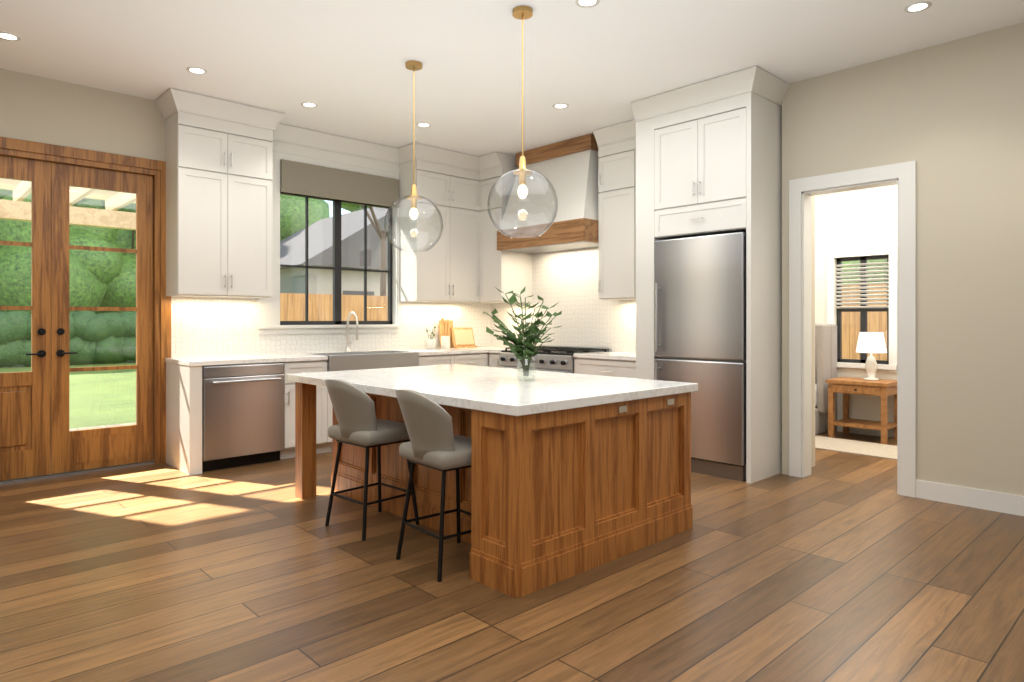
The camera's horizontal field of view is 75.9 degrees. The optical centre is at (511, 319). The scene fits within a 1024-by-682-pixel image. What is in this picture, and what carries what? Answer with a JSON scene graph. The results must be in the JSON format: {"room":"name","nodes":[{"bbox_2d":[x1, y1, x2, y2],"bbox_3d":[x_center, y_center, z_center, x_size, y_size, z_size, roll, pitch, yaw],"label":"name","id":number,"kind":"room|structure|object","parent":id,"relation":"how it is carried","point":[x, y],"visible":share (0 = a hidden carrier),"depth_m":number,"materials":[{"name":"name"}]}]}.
{"room":"kitchen","nodes":[
{"label":"kitchen","id":0,"kind":"room"},
{"bbox_2d":[0,68,280,186],"bbox_3d":[-3.162,-0.335,6.089,8.150,3.270,0.200,0,0,-43],"label":"wall","id":1,"kind":"structure","parent":0,"point":[33,108],"depth_m":5.51,"materials":[{"name":"beige paint"}]},
{"bbox_2d":[0,156,50,480],"bbox_3d":[-4.074,-0.010,5.152,0.758,2.570,0.103,0,0,-43],"label":"french door","id":2,"kind":"structure","parent":1,"relation":"in","point":[25,424],"depth_m":5.34,"materials":[{"name":"brown wood"}]},
{"bbox_2d":[0,137,170,484],"bbox_3d":[-3.828,-0.065,5.448,1.790,2.730,0.220,0,0,-43],"label":"door frame","id":3,"kind":"structure","parent":1,"relation":"attached to","point":[39,151],"depth_m":5.92,"materials":[{"name":"brown wood"}]},
{"bbox_2d":[51,163,152,473],"bbox_3d":[-3.519,-0.010,5.675,0.758,2.570,0.103,0,0,-43],"label":"french door","id":4,"kind":"structure","parent":1,"relation":"in","point":[81,449],"depth_m":5.66,"materials":[{"name":"brown wood"}]},
{"bbox_2d":[155,88,284,297],"bbox_3d":[-2.686,-1.088,6.087,1.010,1.756,0.453,0,0,-43],"label":"upper cabinet","id":5,"kind":"object","parent":1,"relation":"attached to","point":[219,194],"visible":1,"depth_m":5.93,"materials":[{"name":"white wood"}]},
{"bbox_2d":[258,123,400,334],"bbox_3d":[-1.941,-0.908,7.119,1.656,2.116,0.255,0,0,-43],"label":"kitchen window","id":6,"kind":"structure","parent":1,"relation":"in","point":[336,268],"depth_m":7.13,"materials":[{"name":"black"}]},
{"bbox_2d":[280,159,399,207],"bbox_3d":[-1.829,-1.462,7.153,1.420,0.325,0.032,0,0,-43],"label":"shade valance","id":7,"kind":"object","parent":6,"relation":"attached to","point":[315,180],"visible":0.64,"depth_m":7.09,"materials":[{"name":"grey fabric"}]},
{"bbox_2d":[171,296,490,357],"bbox_3d":[-1.708,0.070,7.317,3.950,0.560,0.008,0,0,-43],"label":"backsplash","id":8,"kind":"structure","parent":1,"relation":"attached to","point":[211,319],"depth_m":6.68,"materials":[{"name":"white tile"}]},
{"bbox_2d":[399,158,445,301],"bbox_3d":[-1.008,-1.008,7.726,0.532,1.596,0.368,0,0,-43],"label":"upper cabinet","id":9,"kind":"object","parent":1,"relation":"attached to","point":[422,274],"depth_m":7.56,"materials":[{"name":"white wood"}]},
{"bbox_2d":[446,162,477,302],"bbox_3d":[-0.691,-1.008,7.999,0.532,1.596,0.405,0,0,-43],"label":"upper cabinet","id":10,"kind":"object","parent":1,"relation":"attached to","point":[463,260],"depth_m":7.86,"materials":[{"name":"white wood"}]},
{"bbox_2d":[466,302,505,303],"bbox_3d":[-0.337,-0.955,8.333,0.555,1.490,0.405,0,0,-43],"label":"under-cabinet light","id":11,"kind":"object","parent":1,"relation":"attached to","point":[466,302],"depth_m":8.12,"materials":[{"name":"white plastic"}]},
{"bbox_2d":[0,431,1023,681],"bbox_3d":[0.812,1.360,3.513,10.400,0.120,9.400,0,0,-43],"label":"floor","id":12,"kind":"structure","parent":0,"point":[840,567],"depth_m":3.13,"materials":[{"name":"brown wood"}]},
{"bbox_2d":[202,362,283,471],"bbox_3d":[-2.534,0.848,5.985,0.710,0.905,0.683,0,0,-43],"label":"dishwasher","id":13,"kind":"object","parent":12,"relation":"on","point":[242,414],"visible":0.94,"depth_m":5.76,"materials":[{"name":"silver metal"}]},
{"bbox_2d":[166,353,490,474],"bbox_3d":[-1.469,0.845,7.061,3.948,0.910,0.703,0,0,-43],"label":"base cabinet","id":14,"kind":"object","parent":12,"relation":"on","point":[183,418],"visible":0.25,"depth_m":5.87,"materials":[{"name":"white wood"}]},
{"bbox_2d":[165,346,505,365],"bbox_3d":[-1.477,0.370,7.067,3.953,0.040,0.683,0,0,-43],"label":"countertop","id":15,"kind":"structure","parent":14,"relation":"on","point":[251,359],"depth_m":6.14,"materials":[{"name":"stone"}]},
{"bbox_2d":[345,311,358,351],"bbox_3d":[-1.693,0.132,7.045,0.113,0.435,0.248,0,0,-43],"label":"sink faucet","id":16,"kind":"object","parent":15,"relation":"on","point":[347,336],"visible":1,"depth_m":7.08,"materials":[{"name":"silver metal"}]},
{"bbox_2d":[310,350,418,371],"bbox_3d":[-1.544,0.483,6.851,1.040,0.273,0.500,0,0,-43],"label":"farmhouse sink","id":17,"kind":"object","parent":15,"relation":"in","point":[340,361],"visible":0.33,"depth_m":6.69,"materials":[{"name":"silver metal"}]},
{"bbox_2d":[425,326,435,348],"bbox_3d":[-0.950,0.214,7.762,0.154,0.270,0.130,0,0,-43],"label":"flowers","id":18,"kind":"object","parent":15,"relation":"on","point":[430,343],"visible":1,"depth_m":7.71,"materials":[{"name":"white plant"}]},
{"bbox_2d":[441,318,449,348],"bbox_3d":[-0.804,0.163,7.940,0.111,0.372,0.110,0,0,-43],"label":"utensil crock","id":19,"kind":"object","parent":15,"relation":"on","point":[445,341],"visible":1,"depth_m":7.91,"materials":[{"name":"white ceramic"}]},
{"bbox_2d":[439,320,452,347],"bbox_3d":[-0.806,0.180,8.094,0.230,0.339,0.076,0,0,-43],"label":"cutting boards","id":20,"kind":"object","parent":15,"relation":"on","point":[449,330],"visible":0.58,"depth_m":8.09,"materials":[{"name":"brown wood"}]},
{"bbox_2d":[450,328,476,347],"bbox_3d":[-0.610,0.226,8.215,0.340,0.247,0.145,0,0,-43],"label":"cookbook stand","id":21,"kind":"object","parent":15,"relation":"on","point":[462,337],"visible":1,"depth_m":8.19,"materials":[{"name":"brown wood"}]},
{"bbox_2d":[486,348,509,352],"bbox_3d":[0.028,0.370,7.853,0.683,0.040,0.192,0,0,-43],"label":"countertop","id":22,"kind":"structure","parent":14,"relation":"on","point":[490,350],"depth_m":7.68,"materials":[{"name":"stone"}]},
{"bbox_2d":[325,379,418,539],"bbox_3d":[-0.910,0.831,4.126,0.440,0.942,0.525,0,0,43],"label":"stool","id":23,"kind":"object","parent":12,"relation":"on","point":[360,424],"visible":1,"depth_m":3.96,"materials":[{"name":"fabric"}]},
{"bbox_2d":[395,389,470,581],"bbox_3d":[-0.360,0.831,3.521,0.534,0.942,0.458,0,0,-43],"label":"stool","id":24,"kind":"object","parent":12,"relation":"on","point":[435,443],"visible":0.9,"depth_m":3.34,"materials":[{"name":"fabric"}]},
{"bbox_2d":[287,380,694,597],"bbox_3d":[-0.247,0.875,4.446,1.520,0.850,2.390,0,0,-43],"label":"kitchen island","id":25,"kind":"object","parent":12,"relation":"on","point":[564,476],"depth_m":3.54,"materials":[{"name":"brown wood"}]},
{"bbox_2d":[287,364,697,411],"bbox_3d":[-0.244,0.425,4.476,1.576,0.050,2.450,0,0,-43],"label":"island countertop","id":26,"kind":"structure","parent":25,"relation":"on","point":[501,389],"depth_m":3.98,"materials":[{"name":"white stone"}]},
{"bbox_2d":[483,286,561,380],"bbox_3d":[0.072,0.087,4.277,0.609,0.624,0.547,0,0,-43],"label":"plant","id":27,"kind":"object","parent":26,"relation":"on","point":[526,352],"visible":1,"depth_m":4.30,"materials":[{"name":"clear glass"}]},
{"bbox_2d":[499,345,611,372],"bbox_3d":[0.448,0.805,7.355,0.735,0.990,1.100,0,0,-43],"label":"range","id":28,"kind":"object","parent":12,"relation":"on","point":[551,358],"visible":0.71,"depth_m":7.08,"materials":[{"name":"silver metal"}]},
{"bbox_2d":[490,353,635,377],"bbox_3d":[0.711,0.845,7.136,0.673,0.910,2.208,0,0,-43],"label":"base cabinet","id":29,"kind":"object","parent":12,"relation":"on","point":[610,367],"visible":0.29,"depth_m":6.52,"materials":[{"name":"white wood"}]},
{"bbox_2d":[573,351,635,360],"bbox_3d":[1.171,0.370,6.662,0.653,0.040,0.886,0,0,-43],"label":"countertop","id":30,"kind":"structure","parent":29,"relation":"on","point":[631,356],"depth_m":6.57,"materials":[{"name":"stone"}]},
{"bbox_2d":[655,232,745,481],"bbox_3d":[1.817,0.300,5.786,0.854,2.000,0.840,0,0,-43],"label":"fridge","id":31,"kind":"object","parent":12,"relation":"on","point":[700,310],"visible":0.56,"depth_m":5.46,"materials":[{"name":"silver metal"}]},
{"bbox_2d":[630,66,788,482],"bbox_3d":[1.803,-0.333,5.824,0.883,3.266,1.195,0,0,-43],"label":"cabinet","id":32,"kind":"object","parent":12,"relation":"on","point":[709,157],"visible":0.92,"depth_m":5.47,"materials":[{"name":"white wood"}]},
{"bbox_2d":[815,324,836,434],"bbox_3d":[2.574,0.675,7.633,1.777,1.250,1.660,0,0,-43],"label":"headboard","id":33,"kind":"object","parent":12,"relation":"on","point":[825,351],"visible":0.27,"depth_m":7.41,"materials":[{"name":"fabric"}]},
{"bbox_2d":[815,436,896,459],"bbox_3d":[3.641,1.294,6.489,0.700,0.012,1.550,0,0,-43],"label":"bedroom rug","id":34,"kind":"object","parent":12,"relation":"on","point":[877,450],"visible":0.36,"depth_m":6.61,"materials":[{"name":"fabric"}]},
{"bbox_2d":[826,377,896,444],"bbox_3d":[3.844,0.980,7.181,0.505,0.640,0.620,0,0,-43],"label":"nightstand","id":35,"kind":"object","parent":12,"relation":"on","point":[884,389],"visible":0.81,"depth_m":7.10,"materials":[{"name":"brown wood"}]},
{"bbox_2d":[856,332,886,380],"bbox_3d":[3.905,0.399,7.142,0.300,0.520,0.300,0,0,-43],"label":"table lamp","id":36,"kind":"object","parent":35,"relation":"on","point":[870,342],"visible":1,"depth_m":7.07,"materials":[{"name":"white ceramic"}]},
{"bbox_2d":[0,0,1023,156],"bbox_3d":[0.812,-1.995,3.513,10.400,0.050,9.400,0,0,-43],"label":"ceiling","id":37,"kind":"structure","parent":0,"point":[601,64],"depth_m":4.81,"materials":[{"name":"white paint"}]},
{"bbox_2d":[0,32,20,40],"bbox_3d":[-3.508,-1.968,4.568,0.148,0.003,0.148,0,0,38],"label":"recessed light","id":38,"kind":"object","parent":37,"relation":"in","point":[3,35],"depth_m":4.57,"materials":[{"name":"white plastic"}]},
{"bbox_2d":[186,67,206,73],"bbox_3d":[-2.492,-1.968,5.196,0.148,0.003,0.148,0,0,38],"label":"recessed light","id":39,"kind":"object","parent":37,"relation":"in","point":[197,70],"depth_m":5.19,"materials":[{"name":"white plastic"}]},
{"bbox_2d":[301,102,317,107],"bbox_3d":[-1.859,-1.968,6.026,0.148,0.003,0.148,0,0,2],"label":"recessed light","id":40,"kind":"object","parent":37,"relation":"in","point":[310,105],"depth_m":6.01,"materials":[{"name":"white plastic"}]},
{"bbox_2d":[384,60,442,251],"bbox_3d":[-0.755,-1.250,5.059,0.449,1.438,0.449,0,0,-43],"label":"pendant light","id":41,"kind":"object","parent":37,"relation":"hanging from","point":[413,66],"visible":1,"depth_m":5.05,"materials":[{"name":"clear glass"}]},
{"bbox_2d":[416,123,430,126],"bbox_3d":[-0.892,-1.968,6.648,0.148,0.003,0.148,0,0,2],"label":"recessed light","id":42,"kind":"object","parent":37,"relation":"in","point":[418,124],"depth_m":6.63,"materials":[{"name":"white plastic"}]},
{"bbox_2d":[487,6,557,237],"bbox_3d":[0.068,-1.250,4.186,0.449,1.438,0.449,0,0,-43],"label":"pendant light","id":43,"kind":"object","parent":37,"relation":"hanging from","point":[522,13],"visible":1,"depth_m":4.18,"materials":[{"name":"clear glass"}]},
{"bbox_2d":[553,103,568,108],"bbox_3d":[0.449,-1.968,6.056,0.148,0.003,0.148,0,0,38],"label":"recessed light","id":44,"kind":"object","parent":37,"relation":"in","point":[559,105],"depth_m":6.04,"materials":[{"name":"white plastic"}]},
{"bbox_2d":[575,0,599,7],"bbox_3d":[0.467,-1.968,4.068,0.148,0.003,0.148,0,0,2],"label":"recessed light","id":45,"kind":"object","parent":37,"relation":"in","point":[580,3],"depth_m":4.09,"materials":[{"name":"white plastic"}]},
{"bbox_2d":[904,1,931,12],"bbox_3d":[2.556,-1.968,4.140,0.148,0.003,0.148,0,0,38],"label":"recessed light","id":46,"kind":"object","parent":37,"relation":"in","point":[917,6],"depth_m":4.14,"materials":[{"name":"white plastic"}]},
{"bbox_2d":[815,195,818,323],"bbox_3d":[1.831,-0.335,6.740,0.010,3.270,2.500,0,0,-43],"label":"wall","id":47,"kind":"structure","parent":0,"point":[816,196],"depth_m":7.82,"materials":[{"name":"beige paint"}]},
{"bbox_2d":[819,184,896,422],"bbox_3d":[4.523,-0.335,7.011,0.200,3.270,9.400,0,0,-43],"label":"wall","id":48,"kind":"structure","parent":0,"point":[857,219],"depth_m":7.49,"materials":[{"name":"beige paint"}]},
{"bbox_2d":[827,246,896,372],"bbox_3d":[3.989,-0.110,7.483,0.150,1.380,0.740,0,0,-43],"label":"window","id":49,"kind":"structure","parent":48,"relation":"in","point":[863,308],"depth_m":7.48,"materials":[{"name":"black"}]},
{"bbox_2d":[836,426,893,437],"bbox_3d":[4.068,1.235,7.338,0.014,0.130,4.300,0,0,-43],"label":"baseboard","id":50,"kind":"structure","parent":48,"relation":"attached to","point":[872,432],"depth_m":7.40,"materials":[{"name":"white wood"}]},
{"bbox_2d":[782,22,1023,495],"bbox_3d":[2.845,-0.335,5.292,0.500,3.270,9.200,0,0,-43],"label":"wall","id":51,"kind":"structure","parent":0,"point":[948,117],"depth_m":4.64,"materials":[{"name":"beige paint"}]},
{"bbox_2d":[478,166,531,302],"bbox_3d":[-0.093,-1.008,8.074,0.555,1.596,0.420,0,0,-43],"label":"upper cabinet","id":52,"kind":"object","parent":51,"relation":"attached to","point":[507,271],"depth_m":7.91,"materials":[{"name":"white wood"}]},
{"bbox_2d":[497,134,599,253],"bbox_3d":[0.495,-1.386,7.420,0.598,1.160,1.330,0,0,-43],"label":"range hood","id":53,"kind":"object","parent":51,"relation":"attached to","point":[568,169],"visible":0.67,"depth_m":7.16,"materials":[{"name":"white paint"}]},
{"bbox_2d":[491,247,635,351],"bbox_3d":[0.725,-0.345,7.609,0.008,1.390,2.880,0,0,-43],"label":"backsplash","id":54,"kind":"structure","parent":51,"relation":"attached to","point":[566,281],"depth_m":7.61,"materials":[{"name":"white tile"}]},
{"bbox_2d":[593,119,635,299],"bbox_3d":[1.278,-1.088,6.695,0.453,1.756,0.788,0,0,-43],"label":"upper cabinet","id":55,"kind":"object","parent":51,"relation":"attached to","point":[616,144],"visible":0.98,"depth_m":6.71,"materials":[{"name":"white wood"}]},
{"bbox_2d":[789,161,915,497],"bbox_3d":[2.694,0.070,5.197,0.190,2.460,0.929,0,0,-43],"label":"door frame","id":56,"kind":"structure","parent":51,"relation":"attached to","point":[902,176],"depth_m":5.14,"materials":[{"name":"white"}]},
{"bbox_2d":[916,479,1023,515],"bbox_3d":[4.380,1.235,3.289,0.014,0.130,4.180,0,0,-43],"label":"baseboard","id":57,"kind":"structure","parent":51,"relation":"attached to","point":[980,499],"depth_m":4.55,"materials":[{"name":"white wood"}]},
{"label":"outside","id":58,"kind":"structure","parent":0,"visible":0},
{"bbox_2d":[0,360,135,428],"bbox_3d":[-10.078,1.440,17.985,90.000,0.220,100.000,0,0,-43],"label":"lawn","id":59,"kind":"structure","parent":58,"point":[84,394],"depth_m":11.65,"materials":[{"name":"green plant"}]},
{"bbox_2d":[0,189,107,313],"bbox_3d":[-17.693,-2.811,22.309,6.186,8.282,5.755,0,0,-43],"label":"tree","id":60,"kind":"object","parent":59,"relation":"on","point":[26,253],"depth_m":21.53,"materials":[{"name":"green plant"}]},
{"bbox_2d":[0,311,135,367],"bbox_3d":[-14.045,0.567,18.194,11.464,1.726,1.278,0,0,-43],"label":"hedge","id":61,"kind":"object","parent":59,"relation":"on","point":[79,342],"depth_m":19.17,"materials":[{"name":"green plant"}]},
{"bbox_2d":[72,198,103,208],"bbox_3d":[-16.105,-4.408,26.208,9.046,11.476,7.189,0,0,-43],"label":"tree","id":62,"kind":"object","parent":59,"relation":"on","point":[89,202],"depth_m":24.48,"materials":[{"name":"green plant"}]},
{"bbox_2d":[69,200,135,313],"bbox_3d":[-15.473,-2.519,26.171,7.906,7.699,7.487,0,0,-43],"label":"tree","id":63,"kind":"object","parent":59,"relation":"on","point":[103,277],"depth_m":23.44,"materials":[{"name":"green plant"}]},
{"bbox_2d":[69,422,135,430],"bbox_3d":[-5.090,1.315,6.196,3.890,0.030,2.600,0,0,-43],"label":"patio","id":64,"kind":"structure","parent":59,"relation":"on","point":[114,425],"depth_m":7.98,"materials":[{"name":"beige concrete"}]},
{"bbox_2d":[0,178,135,229],"bbox_3d":[-5.146,-0.105,6.226,3.850,2.810,2.680,0,0,-43],"label":"pergola","id":65,"kind":"object","parent":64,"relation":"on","point":[108,209],"depth_m":7.65,"materials":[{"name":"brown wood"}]},
{"bbox_2d":[280,194,329,240],"bbox_3d":[-11.956,-2.333,28.935,6.950,7.326,7.115,0,0,-43],"label":"tree","id":66,"kind":"object","parent":59,"relation":"on","point":[316,211],"depth_m":27.39,"materials":[{"name":"green plant"}]},
{"bbox_2d":[280,207,387,295],"bbox_3d":[-5.466,-1.385,24.391,8.300,5.430,6.800,0,0,-43],"label":"neighbor house","id":67,"kind":"structure","parent":59,"relation":"on","point":[288,270],"depth_m":20.69,"materials":[{"name":"beige"}]},
{"bbox_2d":[341,203,368,211],"bbox_3d":[-7.898,-5.247,48.211,10.512,13.155,8.396,0,0,-43],"label":"tree","id":68,"kind":"object","parent":59,"relation":"on","point":[352,207],"depth_m":46.14,"materials":[{"name":"green plant"}]},
{"bbox_2d":[361,205,387,295],"bbox_3d":[-3.816,-2.951,18.817,6.159,8.562,6.395,0,0,-43],"label":"bare tree","id":69,"kind":"object","parent":59,"relation":"on","point":[382,267],"depth_m":18.72,"materials":[{"name":"brown plant"}]},
{"bbox_2d":[842,259,886,283],"bbox_3d":[7.349,-1.854,11.009,4.236,6.369,4.834,0,0,-43],"label":"tree","id":70,"kind":"object","parent":59,"relation":"on","point":[856,262],"depth_m":10.33,"materials":[{"name":"green plant"}]},
{"bbox_2d":[280,284,886,360],"bbox_3d":[3.319,0.375,11.551,11.475,1.850,14.260,0,0,-43],"label":"fence","id":71,"kind":"object","parent":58,"point":[375,311],"depth_m":13.79,"materials":[{"name":"brown wood"}]}
]}

